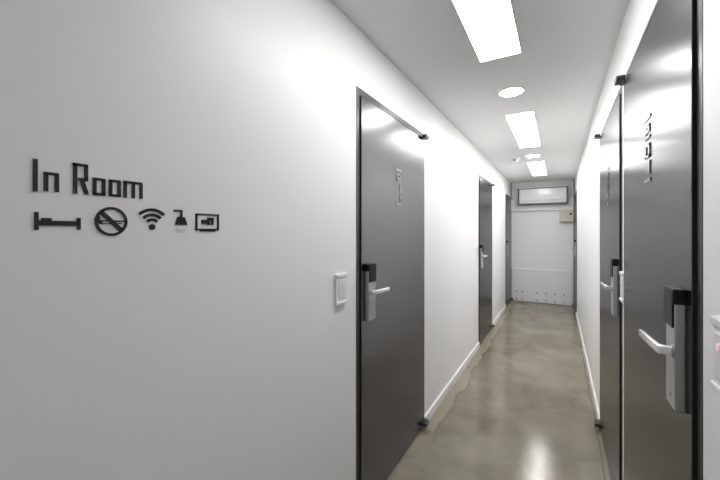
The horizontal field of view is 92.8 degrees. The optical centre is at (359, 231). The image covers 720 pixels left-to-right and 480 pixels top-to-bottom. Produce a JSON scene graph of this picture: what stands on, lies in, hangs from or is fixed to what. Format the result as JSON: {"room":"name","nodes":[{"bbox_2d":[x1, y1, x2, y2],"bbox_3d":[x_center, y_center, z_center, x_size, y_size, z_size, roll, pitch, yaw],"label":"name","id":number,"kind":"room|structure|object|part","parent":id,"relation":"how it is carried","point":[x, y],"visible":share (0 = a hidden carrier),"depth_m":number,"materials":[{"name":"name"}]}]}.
{"room":"hotel corridor","nodes":[
{"label":"hotel corridor","id":0,"kind":"room"},
{"bbox_2d":[0,0,510,479],"bbox_3d":[0.807,0.203,3.231,0.140,2.410,9.280,0,0,30],"label":"wall","id":1,"kind":"structure","parent":0,"point":[140,352],"depth_m":0.93,"materials":[{"name":"white paint"}]},
{"bbox_2d":[33,158,37,191],"bbox_3d":[-0.610,-0.107,0.644,0.002,0.061,0.007,0,0,30],"label":"sign letter","id":2,"kind":"object","parent":1,"relation":"attached to","point":[35,161],"visible":1,"depth_m":0.64,"materials":[{"name":"black plastic"}]},
{"bbox_2d":[44,172,58,191],"bbox_3d":[-0.598,-0.097,0.665,0.002,0.037,0.023,0,0,30],"label":"sign letter","id":3,"kind":"object","parent":1,"relation":"attached to","point":[46,174],"visible":1,"depth_m":0.66,"materials":[{"name":"black plastic"}]},
{"bbox_2d":[34,212,80,229],"bbox_3d":[-0.592,-0.021,0.674,0.002,0.034,0.072,0,0,30],"label":"sign","id":4,"kind":"object","parent":1,"relation":"attached to","point":[44,221],"visible":1,"depth_m":0.66,"materials":[{"name":"black plastic"}]},
{"bbox_2d":[73,163,88,194],"bbox_3d":[-0.574,-0.109,0.706,0.002,0.062,0.028,0,0,30],"label":"sign letter","id":5,"kind":"object","parent":1,"relation":"attached to","point":[76,179],"visible":1,"depth_m":0.70,"materials":[{"name":"black plastic"}]},
{"bbox_2d":[93,177,105,195],"bbox_3d":[-0.558,-0.097,0.734,0.002,0.037,0.023,0,0,30],"label":"sign letter","id":6,"kind":"object","parent":1,"relation":"attached to","point":[95,180],"visible":1,"depth_m":0.73,"materials":[{"name":"black plastic"}]},
{"bbox_2d":[94,207,127,235],"bbox_3d":[-0.546,-0.023,0.754,0.002,0.064,0.064,0,0,30],"label":"no smoking sign","id":7,"kind":"object","parent":1,"relation":"attached to","point":[101,212],"visible":1,"depth_m":0.75,"materials":[{"name":"black plastic"}]},
{"bbox_2d":[109,179,120,196],"bbox_3d":[-0.543,-0.097,0.760,0.002,0.037,0.024,0,0,30],"label":"sign letter","id":8,"kind":"object","parent":1,"relation":"attached to","point":[111,181],"visible":1,"depth_m":0.76,"materials":[{"name":"black plastic"}]},
{"bbox_2d":[123,180,142,198],"bbox_3d":[-0.524,-0.097,0.792,0.002,0.038,0.042,0,0,30],"label":"sign letter","id":9,"kind":"object","parent":1,"relation":"attached to","point":[124,182],"visible":1,"depth_m":0.79,"materials":[{"name":"black plastic"}]},
{"bbox_2d":[139,208,164,229],"bbox_3d":[-0.502,-0.031,0.829,0.002,0.052,0.062,0,0,30],"label":"sign","id":10,"kind":"object","parent":1,"relation":"attached to","point":[151,226],"visible":1,"depth_m":0.83,"materials":[{"name":"black plastic"}]},
{"bbox_2d":[173,210,186,230],"bbox_3d":[-0.466,-0.030,0.892,0.002,0.055,0.037,0,0,30],"label":"sign","id":11,"kind":"object","parent":1,"relation":"attached to","point":[181,220],"visible":1,"depth_m":0.89,"materials":[{"name":"black plastic"}]},
{"bbox_2d":[195,213,218,231],"bbox_3d":[-0.426,-0.026,0.960,0.002,0.049,0.073,0,0,30],"label":"sign","id":12,"kind":"object","parent":1,"relation":"attached to","point":[207,221],"visible":1,"depth_m":0.96,"materials":[{"name":"black plastic"}]},
{"bbox_2d":[335,272,346,305],"bbox_3d":[-0.083,0.256,1.539,0.016,0.140,0.088,0,0,30],"label":"wall plate","id":13,"kind":"object","parent":1,"relation":"attached to","point":[341,278],"visible":1,"depth_m":1.53,"materials":[{"name":"white plastic"}]},
{"bbox_2d":[356,86,428,479],"bbox_3d":[0.214,0.348,2.100,0.169,2.120,0.989,0,0,30],"label":"door","id":14,"kind":"structure","parent":1,"relation":"in","point":[389,150],"depth_m":1.94,"materials":[{"name":"grey metal"}]},
{"bbox_3d":[0.054,0.314,1.756,0.020,0.271,0.076,0,0,30],"label":"lock plate","id":15,"kind":"part","parent":14,"relation":"part of","materials":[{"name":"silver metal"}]},
{"bbox_3d":[0.102,0.304,1.779,0.031,0.020,0.162,0,0,34],"label":"lever handle","id":16,"kind":"part","parent":14,"relation":"part of","materials":[{"name":"silver metal"}]},
{"bbox_2d":[424,305,505,419],"bbox_3d":[0.653,1.375,2.812,0.014,0.067,8.120,0,0,30],"label":"baseboard","id":17,"kind":"structure","parent":1,"relation":"attached to","point":[440,398],"depth_m":3.15,"materials":[{"name":"white wood"}]},
{"bbox_2d":[478,174,494,343],"bbox_3d":[1.684,0.348,4.636,0.169,2.120,0.989,0,0,30],"label":"door","id":18,"kind":"structure","parent":1,"relation":"in","point":[485,325],"depth_m":4.50,"materials":[{"name":"grey metal"}]},
{"bbox_3d":[1.524,0.314,4.293,0.020,0.271,0.076,0,0,30],"label":"lock plate","id":19,"kind":"part","parent":18,"relation":"part of","materials":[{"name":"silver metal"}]},
{"bbox_2d":[505,193,512,306],"bbox_3d":[2.892,0.348,6.720,0.169,2.120,0.888,0,0,30],"label":"door","id":20,"kind":"structure","parent":1,"relation":"in","point":[508,298],"depth_m":6.52,"materials":[{"name":"grey metal"}]},
{"bbox_2d":[331,0,628,182],"bbox_3d":[1.350,-1.062,2.916,1.394,0.120,9.280,0,0,30],"label":"ceiling","id":21,"kind":"structure","parent":0,"point":[568,46],"depth_m":2.08,"materials":[{"name":"paint"}]},
{"bbox_2d":[451,0,521,62],"bbox_3d":[0.506,-0.999,1.449,0.226,0.006,1.187,0,0,30],"label":"ceiling light panel","id":22,"kind":"object","parent":21,"relation":"attached to","point":[490,26],"visible":1,"depth_m":1.66,"materials":[{"name":"white plastic"}]},
{"bbox_2d":[498,86,524,96],"bbox_3d":[1.078,-0.998,2.444,0.174,0.007,0.174,0,0,30],"label":"recessed light","id":23,"kind":"object","parent":21,"relation":"in","point":[515,90],"visible":1,"depth_m":2.43,"materials":[{"name":"white plastic"}]},
{"bbox_2d":[500,88,522,95],"bbox_3d":[1.078,-0.999,2.444,0.154,0.004,0.154,0,0,30],"label":"diffuser","id":24,"kind":"object","parent":23,"relation":"attached to","point":[506,91],"depth_m":2.43,"materials":[{"name":"white plastic"}]},
{"bbox_2d":[504,110,540,147],"bbox_3d":[1.665,-0.999,3.450,0.226,0.006,1.322,0,0,30],"label":"ceiling light panel","id":25,"kind":"object","parent":21,"relation":"attached to","point":[523,125],"visible":1,"depth_m":3.30,"materials":[{"name":"white plastic"}]},
{"bbox_2d":[526,154,539,157],"bbox_3d":[2.271,-0.998,4.503,0.174,0.007,0.174,0,0,30],"label":"recessed light","id":26,"kind":"object","parent":21,"relation":"in","point":[532,155],"visible":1,"depth_m":4.47,"materials":[{"name":"white plastic"}]},
{"bbox_2d":[526,161,546,175],"bbox_3d":[2.825,-0.999,5.451,0.226,0.006,1.327,0,0,30],"label":"ceiling light panel","id":27,"kind":"object","parent":21,"relation":"attached to","point":[536,168],"visible":1,"depth_m":5.38,"materials":[{"name":"white plastic"}]},
{"bbox_2d":[386,300,610,479],"bbox_3d":[1.350,1.468,2.916,3.394,0.120,9.280,0,0,30],"label":"floor","id":28,"kind":"structure","parent":0,"point":[522,407],"depth_m":2.65,"materials":[{"name":"concrete"}]},
{"bbox_2d":[511,210,572,305],"bbox_3d":[3.641,0.203,6.870,1.114,2.410,0.140,0,0,30],"label":"wall","id":29,"kind":"structure","parent":0,"point":[539,240],"depth_m":6.81,"materials":[{"name":"paint"}]},
{"bbox_2d":[512,268,571,305],"bbox_3d":[3.586,1.073,6.801,1.045,0.659,0.034,0,0,30],"label":"panel","id":30,"kind":"object","parent":29,"relation":"attached to","point":[529,285],"visible":1,"depth_m":6.78,"materials":[{"name":"paint"}]},
{"bbox_2d":[511,179,572,210],"bbox_3d":[3.591,-0.713,6.784,1.114,0.578,0.060,0,0,30],"label":"trim","id":31,"kind":"structure","parent":29,"relation":"attached to","point":[569,182],"depth_m":6.76,"materials":[{"name":"paint"}]},
{"bbox_2d":[518,186,567,205],"bbox_3d":[3.550,-0.696,6.685,0.848,0.322,0.152,0,0,30],"label":"window","id":32,"kind":"structure","parent":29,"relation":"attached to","point":[548,195],"depth_m":6.62,"materials":[{"name":"white glass"}]},
{"bbox_3d":[3.523,-0.729,6.634,0.798,0.224,0.037,0,0,30],"label":"panel","id":33,"kind":"part","parent":32,"relation":"part of","materials":[{"name":"white glass"}]},
{"bbox_2d":[559,210,572,221],"bbox_3d":[3.948,-0.310,6.547,0.249,0.225,0.112,0,0,30],"label":"junction box","id":34,"kind":"object","parent":29,"relation":"attached to","point":[564,215],"visible":0.92,"depth_m":6.52,"materials":[{"name":"beige plastic"}]},
{"bbox_2d":[575,0,719,479],"bbox_3d":[1.892,0.203,2.602,0.140,2.410,9.280,0,0,30],"label":"wall","id":35,"kind":"structure","parent":0,"point":[638,13],"depth_m":1.26,"materials":[{"name":"white paint"}]},
{"bbox_2d":[573,178,574,305],"bbox_3d":[3.995,0.194,6.405,0.022,2.389,0.022,0,0,30],"label":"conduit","id":36,"kind":"object","parent":35,"relation":"attached to","point":[573,178],"visible":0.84,"depth_m":6.40,"materials":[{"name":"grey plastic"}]},
{"bbox_2d":[572,190,576,311],"bbox_3d":[3.888,0.348,6.154,0.169,2.120,0.868,0,0,30],"label":"door","id":37,"kind":"structure","parent":35,"relation":"in","point":[575,240],"depth_m":5.86,"materials":[{"name":"grey metal"}]},
{"bbox_2d":[576,312,599,420],"bbox_3d":[1.610,1.375,2.268,0.014,0.067,8.140,0,0,30],"label":"baseboard","id":38,"kind":"structure","parent":35,"relation":"attached to","point":[578,323],"depth_m":3.23,"materials":[{"name":"white wood"}]},
{"bbox_2d":[594,86,622,479],"bbox_3d":[1.512,0.348,2.053,0.169,2.120,0.989,0,0,30],"label":"door","id":39,"kind":"structure","parent":35,"relation":"in","point":[610,424],"depth_m":1.88,"materials":[{"name":"grey metal"}]},
{"bbox_3d":[1.289,0.281,1.796,0.031,0.020,0.162,0,0,26],"label":"lever handle","id":40,"kind":"part","parent":39,"relation":"part of","materials":[{"name":"silver metal"}]},
{"bbox_3d":[1.293,0.286,1.744,0.020,0.271,0.076,0,0,30],"label":"lock plate","id":41,"kind":"part","parent":39,"relation":"part of","materials":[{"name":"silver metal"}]},
{"bbox_2d":[619,271,623,303],"bbox_3d":[1.218,0.256,1.594,0.016,0.140,0.088,0,0,30],"label":"wall plate","id":42,"kind":"object","parent":35,"relation":"attached to","point":[621,273],"visible":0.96,"depth_m":1.57,"materials":[{"name":"white plastic"}]},
{"bbox_2d":[614,0,702,479],"bbox_3d":[0.983,0.348,1.141,0.169,2.120,0.989,0,0,30],"label":"door","id":43,"kind":"structure","parent":35,"relation":"in","point":[663,84],"depth_m":0.94,"materials":[{"name":"grey metal"}]},
{"bbox_3d":[0.760,0.281,0.884,0.031,0.020,0.162,0,0,26],"label":"lever handle","id":44,"kind":"part","parent":43,"relation":"part of","materials":[{"name":"silver metal"}]},
{"bbox_3d":[0.765,0.286,0.832,0.020,0.271,0.076,0,0,30],"label":"lock plate","id":45,"kind":"part","parent":43,"relation":"part of","materials":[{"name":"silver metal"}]},
{"bbox_2d":[710,315,719,395],"bbox_3d":[0.650,0.227,0.613,0.016,0.140,0.088,0,0,30],"label":"wall plate","id":46,"kind":"object","parent":35,"relation":"attached to","point":[714,319],"visible":1,"depth_m":0.63,"materials":[{"name":"white plastic"}]},
{"bbox_3d":[0.652,0.227,0.612,0.010,0.140,0.088,0,0,30],"label":"plate","id":47,"kind":"part","parent":46,"relation":"part of","materials":[{"name":"white plastic"}]}
]}

